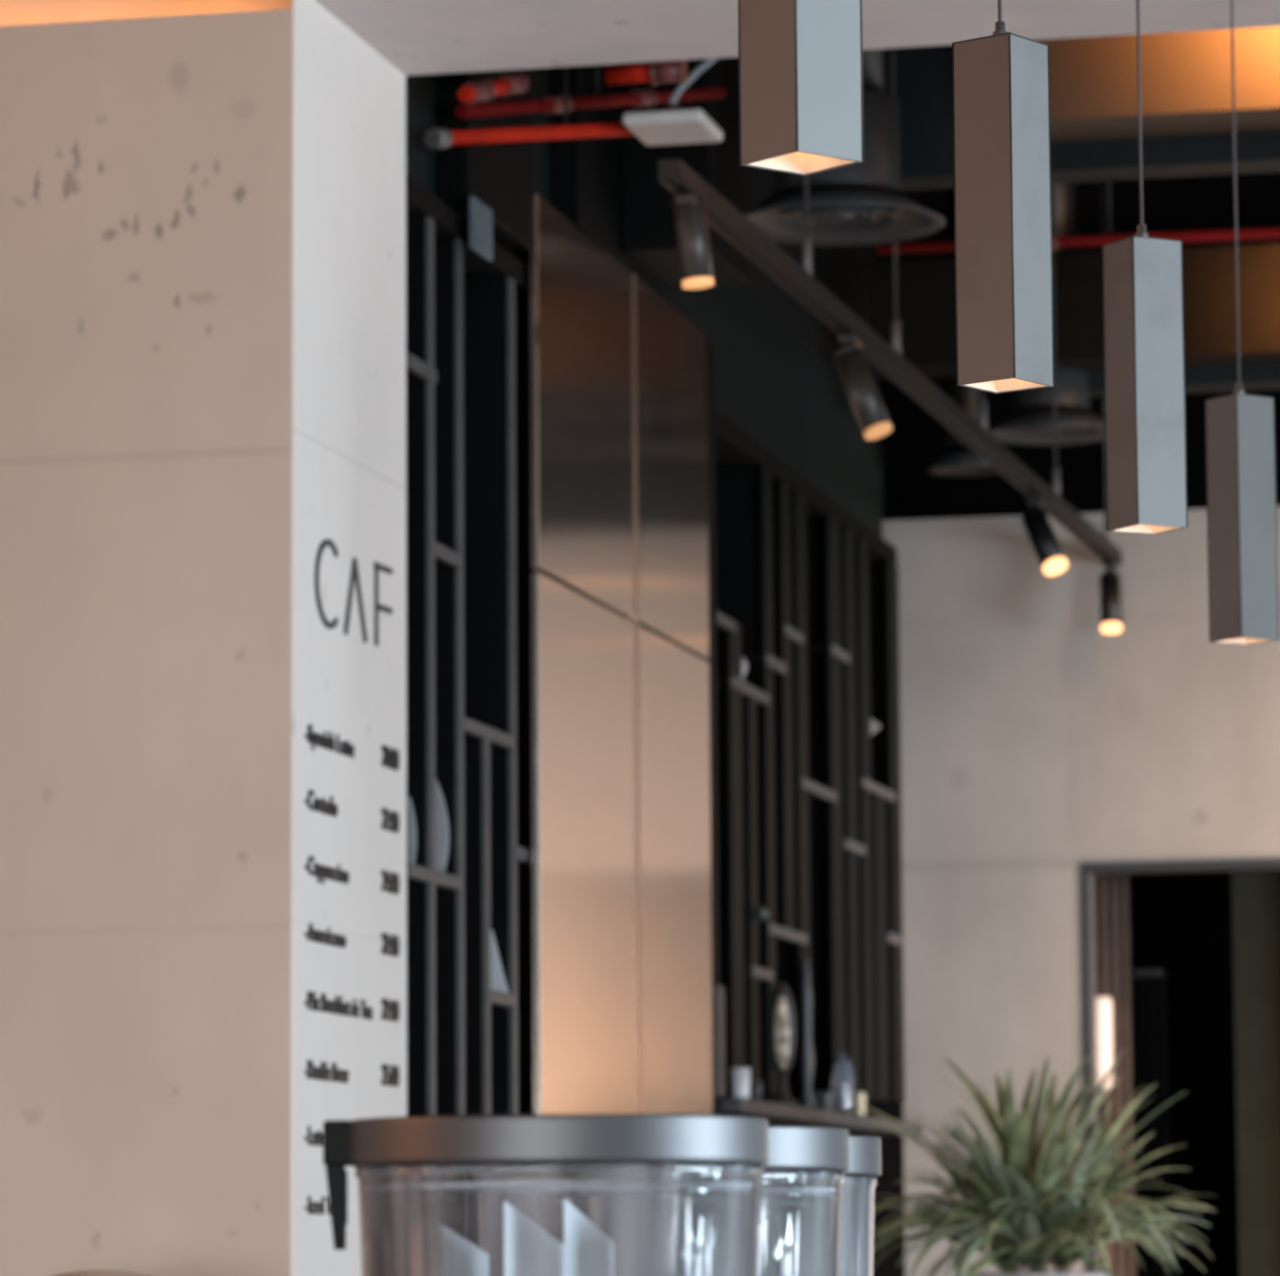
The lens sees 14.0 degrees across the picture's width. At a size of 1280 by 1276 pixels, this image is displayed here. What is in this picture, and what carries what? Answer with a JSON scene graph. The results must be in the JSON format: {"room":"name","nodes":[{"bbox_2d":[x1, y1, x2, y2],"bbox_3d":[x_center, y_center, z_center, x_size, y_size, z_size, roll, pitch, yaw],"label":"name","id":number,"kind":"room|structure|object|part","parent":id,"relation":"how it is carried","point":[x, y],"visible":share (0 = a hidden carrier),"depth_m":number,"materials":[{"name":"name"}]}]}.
{"room":"cafe","nodes":[
{"label":"cafe","id":0,"kind":"room"},
{"bbox_2d":[0,8,292,1275],"bbox_3d":[-3.145,0.725,10.426,5.322,3.552,0.792,-2,-7,12],"label":"wall","id":1,"kind":"structure","parent":0,"point":[146,163],"depth_m":9.60,"materials":[{"name":"concrete"}]},
{"bbox_2d":[0,0,292,26],"bbox_3d":[-3.137,-1.746,10.827,5.322,1.448,0.572,-2,-7,12],"label":"ceiling","id":2,"kind":"structure","parent":0,"point":[12,12],"depth_m":9.99,"materials":[{"name":"paint"}]},
{"bbox_2d":[290,0,406,1275],"bbox_3d":[-0.546,0.616,9.855,0.004,3.600,0.792,-2,-7,12],"label":"wall pillar","id":3,"kind":"structure","parent":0,"point":[349,101],"depth_m":9.90,"materials":[{"name":"paint"}]},
{"bbox_2d":[304,724,400,1214],"bbox_3d":[-0.542,0.634,9.853,0.006,0.908,0.652,-2,-7,12],"label":"menu lettering","id":4,"kind":"object","parent":3,"relation":"attached to","point":[391,758],"visible":0.81,"depth_m":9.75},
{"bbox_2d":[314,539,392,645],"bbox_3d":[-0.544,-0.082,9.943,0.006,0.169,0.529,-2,-7,12],"label":"wall sign","id":5,"kind":"object","parent":3,"relation":"attached to","point":[355,576],"visible":1,"depth_m":9.93,"materials":[{"name":"black metal"}]},
{"bbox_2d":[405,73,883,537],"bbox_3d":[-0.299,-0.797,13.379,0.850,0.429,5.827,-2,-7,12],"label":"wall","id":6,"kind":"structure","parent":0,"point":[769,384],"depth_m":14.35,"materials":[{"name":"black paint"}]},
{"bbox_2d":[531,67,881,399],"bbox_3d":[-0.304,-1.591,13.473,0.850,1.170,5.827,-2,-7,12],"label":"wall","id":7,"kind":"structure","parent":0,"point":[844,270],"depth_m":15.10,"materials":[{"name":"black paint"}]},
{"bbox_2d":[870,243,1279,380],"bbox_3d":[4.180,-1.029,14.345,7.157,0.309,0.200,-2,-7,12],"label":"ceiling","id":8,"kind":"structure","parent":0,"point":[925,289],"depth_m":14.89,"materials":[{"name":"paint"}]},
{"bbox_2d":[879,238,1279,1275],"bbox_3d":[4.506,0.913,18.592,8.474,5.000,0.200,-2,-7,12],"label":"wall","id":9,"kind":"structure","parent":0,"point":[1180,924],"depth_m":19.04,"materials":[{"name":"black paint"}]},
{"bbox_2d":[881,506,1279,1275],"bbox_3d":[3.930,1.277,15.233,8.174,3.494,0.120,-2,-7,12],"label":"wall","id":10,"kind":"structure","parent":0,"point":[1039,743],"depth_m":15.86,"materials":[{"name":"concrete"}]},
{"bbox_2d":[1082,859,1279,1275],"bbox_3d":[1.684,1.882,15.657,0.660,2.421,0.120,-2,-7,12],"label":"door frame","id":11,"kind":"structure","parent":10,"relation":"in","point":[1254,884],"depth_m":15.70,"materials":[{"name":"black metal"}]},
{"bbox_2d":[883,171,1279,243],"bbox_3d":[3.607,-2.158,14.507,8.674,0.150,9.407,-2,-7,12],"label":"ceiling","id":12,"kind":"structure","parent":0,"point":[1197,203],"depth_m":18.79,"materials":[{"name":"black paint"}]},
{"bbox_2d":[437,68,532,250],"bbox_3d":[-0.334,-1.657,11.210,0.069,1.569,0.566,-2,-7,12],"label":"air duct","id":13,"kind":"object","parent":12,"relation":"hanging from","point":[499,175],"visible":0.57,"depth_m":11.04,"materials":[{"name":"black metal"}]},
{"bbox_2d":[468,195,493,261],"bbox_3d":[-0.333,-0.856,10.899,0.012,0.110,0.161,-2,-7,12],"label":"junction box","id":14,"kind":"object","parent":13,"relation":"attached to","point":[480,216],"visible":1,"depth_m":10.88,"materials":[{"name":"grey metal"}]},
{"bbox_2d":[457,71,529,104],"bbox_3d":[-0.306,-1.783,10.755,0.045,1.426,0.233,-4,-8,29],"label":"pipe","id":15,"kind":"object","parent":12,"relation":"hanging from","point":[518,82],"visible":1,"depth_m":10.65,"materials":[{"name":"red metal"}]},
{"bbox_2d":[424,66,635,148],"bbox_3d":[-0.169,-1.708,11.049,0.042,1.509,0.862,-5,-8,37],"label":"pipe","id":16,"kind":"object","parent":12,"relation":"hanging from","point":[437,137],"visible":0.86,"depth_m":10.87,"materials":[{"name":"red metal"}]},
{"bbox_2d":[455,64,726,118],"bbox_3d":[-0.098,-1.719,11.364,0.039,1.413,1.153,-4,-8,29],"label":"pipe","id":17,"kind":"object","parent":12,"relation":"hanging from","point":[648,98],"visible":0.96,"depth_m":11.25,"materials":[{"name":"red metal"}]},
{"bbox_2d":[549,63,633,268],"bbox_3d":[-0.114,-1.615,12.199,0.069,1.423,0.563,-2,-7,12],"label":"air duct","id":18,"kind":"object","parent":12,"relation":"hanging from","point":[585,173],"visible":0.43,"depth_m":11.95,"materials":[{"name":"black metal"}]},
{"bbox_2d":[604,59,687,85],"bbox_3d":[0.008,-1.812,10.938,0.168,1.331,0.056,-2,-7,12],"label":"pipe","id":19,"kind":"object","parent":12,"relation":"hanging from","point":[656,73],"visible":0.8,"depth_m":10.85,"materials":[{"name":"red metal"}]},
{"bbox_2d":[621,57,723,146],"bbox_3d":[0.091,-1.759,11.165,0.226,1.383,0.230,-2,-7,12],"label":"wireless access point","id":20,"kind":"object","parent":12,"relation":"hanging from","point":[672,125],"visible":0.94,"depth_m":11.05,"materials":[{"name":"white plastic"}]},
{"bbox_2d":[620,56,750,289],"bbox_3d":[0.108,-1.583,12.539,0.212,1.411,0.500,-2,-7,12],"label":"duct","id":21,"kind":"object","parent":12,"relation":"hanging from","point":[649,236],"visible":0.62,"depth_m":12.26,"materials":[{"name":"black metal"}]},
{"bbox_2d":[743,48,945,245],"bbox_3d":[0.458,-1.641,12.234,0.500,1.370,0.500,-2,-7,12],"label":"ceiling vent","id":22,"kind":"object","parent":12,"relation":"in","point":[862,203],"visible":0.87,"depth_m":12.09,"materials":[{"name":"black metal"}]},
{"bbox_2d":[658,48,1122,565],"bbox_3d":[0.746,-1.387,13.108,0.044,1.674,5.926,-2,-7,13],"label":"track","id":23,"kind":"object","parent":12,"relation":"hanging from","point":[674,174],"visible":0.8,"depth_m":12.40,"materials":[{"name":"grey metal"}]},
{"bbox_2d":[673,190,713,289],"bbox_3d":[0.105,-0.788,10.308,0.081,0.194,0.100,-2,-7,12],"label":"track spotlight","id":24,"kind":"object","parent":23,"relation":"hanging from","point":[690,215],"visible":1,"depth_m":10.28,"materials":[{"name":"brown metal"}]},
{"bbox_3d":[0.361,-1.639,11.531,0.008,1.540,0.008,-2,-7,12],"label":"hanger rod","id":25,"kind":"part","parent":23,"relation":"part of","materials":[{"name":"black metal"}]},
{"bbox_2d":[833,333,893,439],"bbox_3d":[0.509,-0.568,11.866,0.137,0.240,0.103,-2,-7,12],"label":"track spotlight","id":26,"kind":"object","parent":23,"relation":"hanging from","point":[850,363],"visible":1,"depth_m":11.84,"materials":[{"name":"brown metal"}]},
{"bbox_3d":[0.606,-1.521,12.540,0.008,1.540,0.008,-2,-7,12],"label":"hanger rod","id":27,"kind":"part","parent":23,"relation":"part of","materials":[{"name":"black metal"}]},
{"bbox_3d":[0.891,-1.384,13.713,0.008,1.540,0.008,-2,-7,12],"label":"hanger rod","id":28,"kind":"part","parent":23,"relation":"part of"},
{"bbox_2d":[1021,493,1067,575],"bbox_3d":[1.108,-0.282,14.376,0.091,0.226,0.162,3,-8,-27],"label":"track spotlight","id":29,"kind":"object","parent":23,"relation":"hanging from","point":[1052,560],"visible":1,"depth_m":14.35,"materials":[{"name":"black metal"}]},
{"bbox_3d":[1.174,-1.247,14.881,0.008,1.540,0.008,-2,-7,12],"label":"hanger rod","id":30,"kind":"part","parent":23,"relation":"part of","materials":[{"name":"black metal"}]},
{"bbox_3d":[1.404,-1.137,15.827,0.008,1.540,0.008,-2,-7,12],"label":"hanger rod","id":31,"kind":"part","parent":23,"relation":"part of","materials":[{"name":"black metal"}]},
{"bbox_2d":[1098,558,1121,633],"bbox_3d":[1.420,-0.124,15.738,0.064,0.224,0.126,-1,-7,3],"label":"track spotlight","id":32,"kind":"object","parent":23,"relation":"hanging from","point":[1110,600],"visible":1,"depth_m":15.71,"materials":[{"name":"black metal"}]},
{"bbox_2d":[945,188,954,240],"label":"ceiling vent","id":33,"kind":"object","parent":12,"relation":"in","point":[949,192],"depth_m":15.98,"materials":[{"name":"black metal"}]},
{"bbox_2d":[927,430,1000,476],"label":"pendant lamp","id":34,"kind":"object","parent":12,"relation":"in","point":[957,457],"depth_m":15.87,"materials":[{"name":"black metal"}]},
{"bbox_2d":[948,377,981,423],"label":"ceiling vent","id":35,"kind":"object","parent":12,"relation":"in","point":[967,399],"depth_m":15.89,"materials":[{"name":"black metal"}]},
{"bbox_2d":[987,367,1105,445],"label":"ceiling vent","id":36,"kind":"object","parent":12,"relation":"in","point":[1027,418],"depth_m":15.02,"materials":[{"name":"black metal"}]},
{"bbox_2d":[1052,182,1077,237],"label":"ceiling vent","id":37,"kind":"object","parent":12,"relation":"in","point":[1064,194],"depth_m":15.10,"materials":[{"name":"black metal"}]},
{"bbox_2d":[876,180,1279,255],"bbox_3d":[1.125,-1.610,12.624,1.134,1.349,0.036,-2,-7,12],"label":"pipe","id":38,"kind":"object","parent":12,"relation":"hanging from","point":[1058,242],"visible":0.48,"depth_m":12.54,"materials":[{"name":"red metal"}]},
{"bbox_2d":[883,44,1279,190],"bbox_3d":[3.793,-1.787,11.973,6.841,1.186,0.140,-2,-7,12],"label":"ceiling","id":39,"kind":"structure","parent":12,"relation":"attached to","point":[923,85],"depth_m":12.51,"materials":[{"name":"black paint"}]},
{"bbox_2d":[1035,26,1279,142],"bbox_3d":[4.018,-1.853,11.719,6.288,1.117,0.250,-2,-7,12],"label":"ceiling","id":40,"kind":"structure","parent":0,"point":[1186,76],"depth_m":12.17,"materials":[{"name":"paint"}]},
{"bbox_2d":[1087,363,1279,397],"bbox_3d":[4.439,-0.990,14.469,6.707,0.360,0.140,-2,-7,12],"label":"ceiling beam","id":41,"kind":"structure","parent":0,"point":[1252,376],"depth_m":15.00,"materials":[{"name":"black metal"}]},
{"bbox_3d":[-1.052,-3.469,3.174,12.800,0.150,13.309,-2,-7,12],"label":"ceiling","id":42,"kind":"structure","parent":0,"visible":0},
{"bbox_2d":[315,0,1279,75],"bbox_3d":[2.988,-1.982,9.366,7.278,1.400,0.792,-2,-7,12],"label":"ceiling beam","id":43,"kind":"structure","parent":42,"relation":"attached to","point":[417,37],"depth_m":10.04,"materials":[{"name":"concrete"}]},
{"bbox_2d":[737,0,863,176],"bbox_3d":[0.141,-1.804,4.976,0.100,2.750,0.100,5,-9,-38],"label":"pendant lamp","id":44,"kind":"object","parent":42,"relation":"hanging from","point":[801,97],"visible":1,"depth_m":4.80,"materials":[{"name":"grey metal"}]},
{"bbox_2d":[951,0,1054,394],"bbox_3d":[0.416,-1.658,6.218,0.100,2.750,0.100,-4,-8,29],"label":"pendant lamp","id":45,"kind":"object","parent":42,"relation":"hanging from","point":[1001,118],"visible":1,"depth_m":6.05,"materials":[{"name":"grey metal"}]},
{"bbox_2d":[1101,0,1188,534],"bbox_3d":[0.698,-1.517,7.430,0.100,2.750,0.100,5,-9,-38],"label":"pendant lamp","id":46,"kind":"object","parent":42,"relation":"hanging from","point":[1143,311],"visible":1,"depth_m":7.26,"materials":[{"name":"grey metal"}]},
{"bbox_3d":[0.706,-0.352,7.292,0.080,0.405,0.080,3,-8,-27],"label":"lamp shade","id":47,"kind":"part","parent":46,"relation":"part of","materials":[{"name":"grey paint"}]},
{"bbox_2d":[1205,0,1279,645],"bbox_3d":[0.989,-1.360,8.771,0.100,2.750,0.100,5,-9,-38],"label":"pendant lamp","id":48,"kind":"object","parent":42,"relation":"hanging from","point":[1240,427],"visible":1,"depth_m":8.61,"materials":[{"name":"grey metal"}]},
{"bbox_3d":[0.997,-0.196,8.633,0.080,0.405,0.080,4,-8,-33],"label":"lamp shade","id":49,"kind":"part","parent":48,"relation":"part of","materials":[{"name":"grey paint"}]},
{"bbox_3d":[0.080,2.192,7.466,12.800,0.100,23.408,-2,-7,12],"label":"floor","id":50,"kind":"structure","parent":0,"visible":0},
{"bbox_2d":[53,1270,148,1275],"bbox_3d":[-0.872,1.695,8.869,0.426,1.232,0.426,-2,-7,12],"label":"bar chair","id":51,"kind":"object","parent":50,"relation":"on","point":[84,1272],"visible":1,"depth_m":8.77,"materials":[{"name":"brown wood"}]},
{"bbox_2d":[405,175,533,1248],"bbox_3d":[-0.497,0.827,10.795,0.333,3.401,1.080,-2,-7,12],"label":"display shelf","id":52,"kind":"object","parent":50,"relation":"on","point":[469,1043],"visible":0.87,"depth_m":10.84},
{"bbox_3d":[-0.602,0.767,10.279,0.295,3.401,0.020,-2,-7,12],"label":"panel","id":53,"kind":"part","parent":52,"relation":"part of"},
{"bbox_2d":[407,796,417,863],"bbox_3d":[-0.459,0.389,10.445,0.020,0.145,0.020,-2,-7,12],"label":"plate","id":54,"kind":"object","parent":52,"relation":"on","point":[411,824],"visible":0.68,"depth_m":10.44,"materials":[{"name":"grey ceramic"}]},
{"bbox_3d":[-0.591,-0.538,10.539,0.286,0.024,0.215,-2,-7,12],"label":"shelf","id":55,"kind":"part","parent":52,"relation":"part of","materials":[{"name":"black metal"}]},
{"bbox_3d":[-0.564,0.485,10.513,0.286,0.024,0.417,-2,-7,12],"label":"shelf","id":56,"kind":"part","parent":52,"relation":"part of","materials":[{"name":"grey metal"}]},
{"bbox_2d":[435,779,449,872],"bbox_3d":[-0.410,0.388,10.672,0.036,0.200,0.020,-2,-7,12],"label":"plate","id":57,"kind":"object","parent":52,"relation":"on","point":[442,829],"visible":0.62,"depth_m":10.66,"materials":[{"name":"grey ceramic"}]},
{"bbox_3d":[-0.545,-0.165,10.696,0.286,0.024,0.214,-2,-7,12],"label":"shelf","id":58,"kind":"part","parent":52,"relation":"part of","materials":[{"name":"black metal"}]},
{"bbox_3d":[-0.495,-0.838,10.987,0.300,0.050,1.035,-2,-7,12],"label":"panel","id":59,"kind":"part","parent":52,"relation":"part of","materials":[{"name":"black metal"}]},
{"bbox_3d":[-0.470,0.204,10.977,0.286,0.024,0.453,-2,-7,12],"label":"shelf","id":60,"kind":"part","parent":52,"relation":"part of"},
{"bbox_2d":[491,930,508,992],"bbox_3d":[-0.300,0.687,11.075,0.040,0.135,0.020,-2,-7,12],"label":"ornament","id":61,"kind":"object","parent":52,"relation":"on","point":[498,980],"visible":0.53,"depth_m":11.06,"materials":[{"name":"white ceramic"}]},
{"bbox_3d":[-0.372,0.886,11.302,0.295,3.401,0.020,-2,-7,12],"label":"panel","id":62,"kind":"part","parent":52,"relation":"part of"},
{"bbox_2d":[513,193,720,1256],"bbox_3d":[-0.301,0.916,12.223,0.634,3.557,1.999,-2,-7,12],"label":"column","id":63,"kind":"structure","parent":50,"relation":"on","point":[625,908],"depth_m":12.04,"materials":[{"name":"orange metal"}]},
{"bbox_3d":[-0.128,-0.508,11.814,0.020,0.826,0.958,-2,-7,12],"label":"copper panel","id":64,"kind":"part","parent":63,"relation":"part of","materials":[{"name":"brown metal"}]},
{"bbox_3d":[-0.116,1.252,11.606,0.020,2.703,0.958,-2,-7,12],"label":"copper panel","id":65,"kind":"part","parent":63,"relation":"part of","materials":[{"name":"beige metal"}]},
{"bbox_3d":[0.071,-0.405,12.699,0.020,0.826,0.828,-2,-7,12],"label":"copper panel","id":66,"kind":"part","parent":63,"relation":"part of","materials":[{"name":"brown metal"}]},
{"bbox_3d":[0.082,1.355,12.491,0.020,2.703,0.828,-2,-7,12],"label":"copper panel","id":67,"kind":"part","parent":63,"relation":"part of","materials":[{"name":"beige metal"}]},
{"bbox_2d":[712,985,725,1097],"bbox_3d":[0.192,1.009,13.052,0.026,0.278,0.090,-2,-7,12],"label":"board","id":68,"kind":"object","parent":63,"relation":"attached to","point":[718,992],"visible":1,"depth_m":13.02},
{"bbox_2d":[714,409,923,1275],"bbox_3d":[0.374,1.265,14.546,0.390,3.401,2.876,-2,-7,12],"label":"display shelf","id":69,"kind":"object","parent":50,"relation":"on","point":[810,818],"visible":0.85,"depth_m":14.72,"materials":[{"name":"black metal"}]},
{"bbox_3d":[0.063,-0.040,13.428,0.286,0.024,0.277,-2,-7,12],"label":"shelf","id":70,"kind":"part","parent":69,"relation":"part of","materials":[{"name":"black metal"}]},
{"bbox_3d":[0.137,0.142,13.737,0.286,0.024,0.505,-2,-7,12],"label":"shelf","id":71,"kind":"part","parent":69,"relation":"part of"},
{"bbox_2d":[730,1067,749,1098],"bbox_3d":[0.256,1.136,13.284,0.052,0.080,0.052,-2,-7,12],"label":"cup","id":72,"kind":"object","parent":69,"relation":"on","point":[740,1077],"visible":0.82,"depth_m":13.26,"materials":[{"name":"white ceramic"}]},
{"bbox_2d":[741,657,748,681],"bbox_3d":[0.264,0.086,13.710,0.038,0.075,0.038,-2,-7,12],"label":"vase","id":73,"kind":"object","parent":69,"relation":"on","point":[744,664],"visible":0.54,"depth_m":13.70,"materials":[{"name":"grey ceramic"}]},
{"bbox_3d":[0.169,0.888,13.775,0.286,0.024,0.282,-2,-7,12],"label":"shelf","id":74,"kind":"part","parent":69,"relation":"part of","materials":[{"name":"grey metal"}]},
{"bbox_2d":[749,1079,762,1100],"bbox_3d":[0.299,1.171,13.474,0.036,0.054,0.036,-2,-7,12],"label":"cup","id":75,"kind":"object","parent":69,"relation":"on","point":[756,1086],"visible":0.77,"depth_m":13.46,"materials":[{"name":"grey ceramic"}]},
{"bbox_3d":[0.214,0.074,14.097,0.286,0.024,0.279,-2,-7,12],"label":"shelf","id":76,"kind":"part","parent":69,"relation":"part of","materials":[{"name":"black metal"}]},
{"bbox_3d":[0.319,0.722,13.661,0.036,0.040,0.034,-2,-7,12],"label":"round handle","id":77,"kind":"part","parent":69,"relation":"part of","materials":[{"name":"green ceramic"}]},
{"bbox_3d":[0.248,0.806,14.143,0.286,0.024,0.540,-2,-7,12],"label":"shelf","id":78,"kind":"part","parent":69,"relation":"part of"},
{"bbox_3d":[0.192,1.268,14.557,0.030,3.401,2.801,-2,-7,12],"label":"panel","id":79,"kind":"part","parent":69,"relation":"part of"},
{"bbox_2d":[769,982,797,1105],"bbox_3d":[0.379,1.077,13.851,0.074,0.328,0.074,-2,-7,12],"label":"mask","id":80,"kind":"object","parent":69,"relation":"on","point":[783,1016],"visible":0.99,"depth_m":13.83,"materials":[{"name":"brown wood"}]},
{"bbox_3d":[0.270,-0.005,14.364,0.286,0.024,0.262,-2,-7,12],"label":"shelf","id":81,"kind":"part","parent":69,"relation":"part of","materials":[{"name":"black metal"}]},
{"bbox_3d":[0.343,-0.401,14.718,0.300,0.050,2.761,-2,-7,12],"label":"panel","id":82,"kind":"part","parent":69,"relation":"part of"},
{"bbox_2d":[798,949,814,1108],"bbox_3d":[0.454,1.067,14.238,0.044,0.438,0.044,-2,-7,12],"label":"vase","id":83,"kind":"object","parent":69,"relation":"on","point":[806,1059],"visible":0.85,"depth_m":14.22,"materials":[{"name":"grey ceramic"}]},
{"bbox_3d":[0.350,0.431,14.662,0.286,0.024,0.519,-2,-7,12],"label":"shelf","id":84,"kind":"part","parent":69,"relation":"part of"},
{"bbox_2d":[812,1091,834,1111],"bbox_3d":[0.503,1.281,14.419,0.055,0.054,0.080,-2,-7,12],"label":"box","id":85,"kind":"object","parent":69,"relation":"on","point":[823,1100],"visible":0.66,"depth_m":14.38,"materials":[{"name":"grey"}]},
{"bbox_3d":[0.425,0.050,15.055,0.286,0.024,0.288,-2,-7,12],"label":"shelf","id":86,"kind":"part","parent":69,"relation":"part of","materials":[{"name":"black metal"}]},
{"bbox_2d":[831,1051,855,1114],"bbox_3d":[0.571,1.253,14.697,0.068,0.174,0.068,-2,-7,12],"label":"glass dome","id":87,"kind":"object","parent":69,"relation":"on","point":[842,1081],"visible":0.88,"depth_m":14.67,"materials":[{"name":"clear glass"}]},
{"bbox_2d":[853,1092,865,1115],"bbox_3d":[0.626,1.329,14.878,0.034,0.066,0.034,-2,-7,12],"label":"candle","id":88,"kind":"object","parent":69,"relation":"on","point":[858,1097],"visible":0.8,"depth_m":14.86,"materials":[{"name":"beige wax"}]},
{"bbox_2d":[870,718,880,735],"bbox_3d":[0.691,0.333,15.670,0.068,0.231,0.040,-2,-7,12],"label":"ornament","id":89,"kind":"object","parent":69,"relation":"on","point":[874,726],"visible":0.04,"depth_m":15.67,"materials":[{"name":"grey ceramic"}]},
{"bbox_3d":[0.654,1.420,15.870,0.295,3.401,0.020,-2,-7,12],"label":"panel","id":90,"kind":"part","parent":69,"relation":"part of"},
{"bbox_2d":[841,1046,1215,1275],"bbox_3d":[1.012,1.958,13.582,1.050,1.791,1.034,-2,-7,15],"label":"potted plant","id":91,"kind":"object","parent":50,"relation":"on","point":[1037,1204],"visible":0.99,"depth_m":13.51,"materials":[{"name":"green plant"}]},
{"bbox_3d":[1.035,2.251,13.533,0.400,1.196,0.400,-2,-7,12],"label":"pot","id":92,"kind":"part","parent":91,"relation":"part of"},
{"bbox_2d":[1096,996,1113,1273],"bbox_3d":[1.416,2.106,15.866,0.076,2.028,0.076,-2,-7,12],"label":"floor lamp","id":93,"kind":"object","parent":50,"relation":"on","point":[1104,1004],"visible":0.48,"depth_m":15.94,"materials":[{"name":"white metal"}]},
{"bbox_3d":[1.411,1.240,15.969,0.076,0.283,0.076,-2,-7,12],"label":"lamp shade","id":94,"kind":"part","parent":93,"relation":"part of","materials":[{"name":"beige"}]},
{"bbox_2d":[1094,875,1135,1275],"bbox_3d":[1.401,1.869,16.044,0.242,2.501,0.020,-2,-7,12],"label":"wall panel","id":95,"kind":"object","parent":50,"relation":"on","point":[1111,895],"visible":0.12,"depth_m":16.11,"materials":[{"name":"brown wood"}]},
{"bbox_2d":[1132,969,1172,1275],"bbox_3d":[1.706,2.190,17.241,0.108,2.181,0.150,-2,-7,12],"label":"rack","id":96,"kind":"object","parent":50,"relation":"on","point":[1143,975],"visible":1,"depth_m":17.29,"materials":[{"name":"black metal"}]},
{"bbox_3d":[0.168,1.265,4.529,0.800,1.050,2.800,-2,-7,12],"label":"countertop","id":97,"kind":"structure","parent":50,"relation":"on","visible":0},
{"bbox_2d":[323,1114,767,1275],"bbox_3d":[-0.067,0.503,3.817,0.324,0.299,0.307,-2,-7,12],"label":"clear container","id":98,"kind":"object","parent":97,"relation":"on","point":[410,1216],"visible":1,"depth_m":3.74,"materials":[{"name":"plastic"}]},
{"bbox_3d":[-0.219,0.412,3.836,0.007,0.044,0.007,-7,-9,44],"label":"clip lever","id":99,"kind":"part","parent":98,"relation":"part of","materials":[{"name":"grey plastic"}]},
{"bbox_3d":[-0.059,0.371,3.831,0.307,0.034,0.307,-2,-7,12],"label":"lid","id":100,"kind":"part","parent":98,"relation":"part of","materials":[{"name":"silver metal"}]},
{"bbox_2d":[455,1125,849,1275],"bbox_3d":[0.007,0.542,4.151,0.321,0.299,0.303,-2,-7,12],"label":"clear container","id":101,"kind":"object","parent":97,"relation":"on","point":[803,1176],"visible":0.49,"depth_m":4.08,"materials":[{"name":"plastic"}]},
{"bbox_3d":[-0.142,0.451,4.173,0.007,0.044,0.007,6,-9,-44],"label":"clip lever","id":102,"kind":"part","parent":101,"relation":"part of","materials":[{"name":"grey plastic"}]},
{"bbox_3d":[0.015,0.410,4.164,0.303,0.034,0.303,-2,-7,12],"label":"lid","id":103,"kind":"part","parent":101,"relation":"part of","materials":[{"name":"silver metal"}]},
{"bbox_2d":[570,1134,881,1275],"bbox_3d":[0.083,0.577,4.447,0.248,0.299,0.248,4,-8,-35],"label":"clear container","id":104,"kind":"object","parent":97,"relation":"on","point":[629,1221],"visible":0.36,"depth_m":4.40,"materials":[{"name":"plastic"}]},
{"bbox_3d":[-0.047,0.486,4.473,0.007,0.044,0.007,6,-9,-44],"label":"clip lever","id":105,"kind":"part","parent":104,"relation":"part of","materials":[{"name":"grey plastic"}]},
{"bbox_3d":[0.083,0.445,4.463,0.248,0.034,0.248,-2,-7,12],"label":"lid","id":106,"kind":"part","parent":104,"relation":"part of","materials":[{"name":"silver metal"}]}
]}

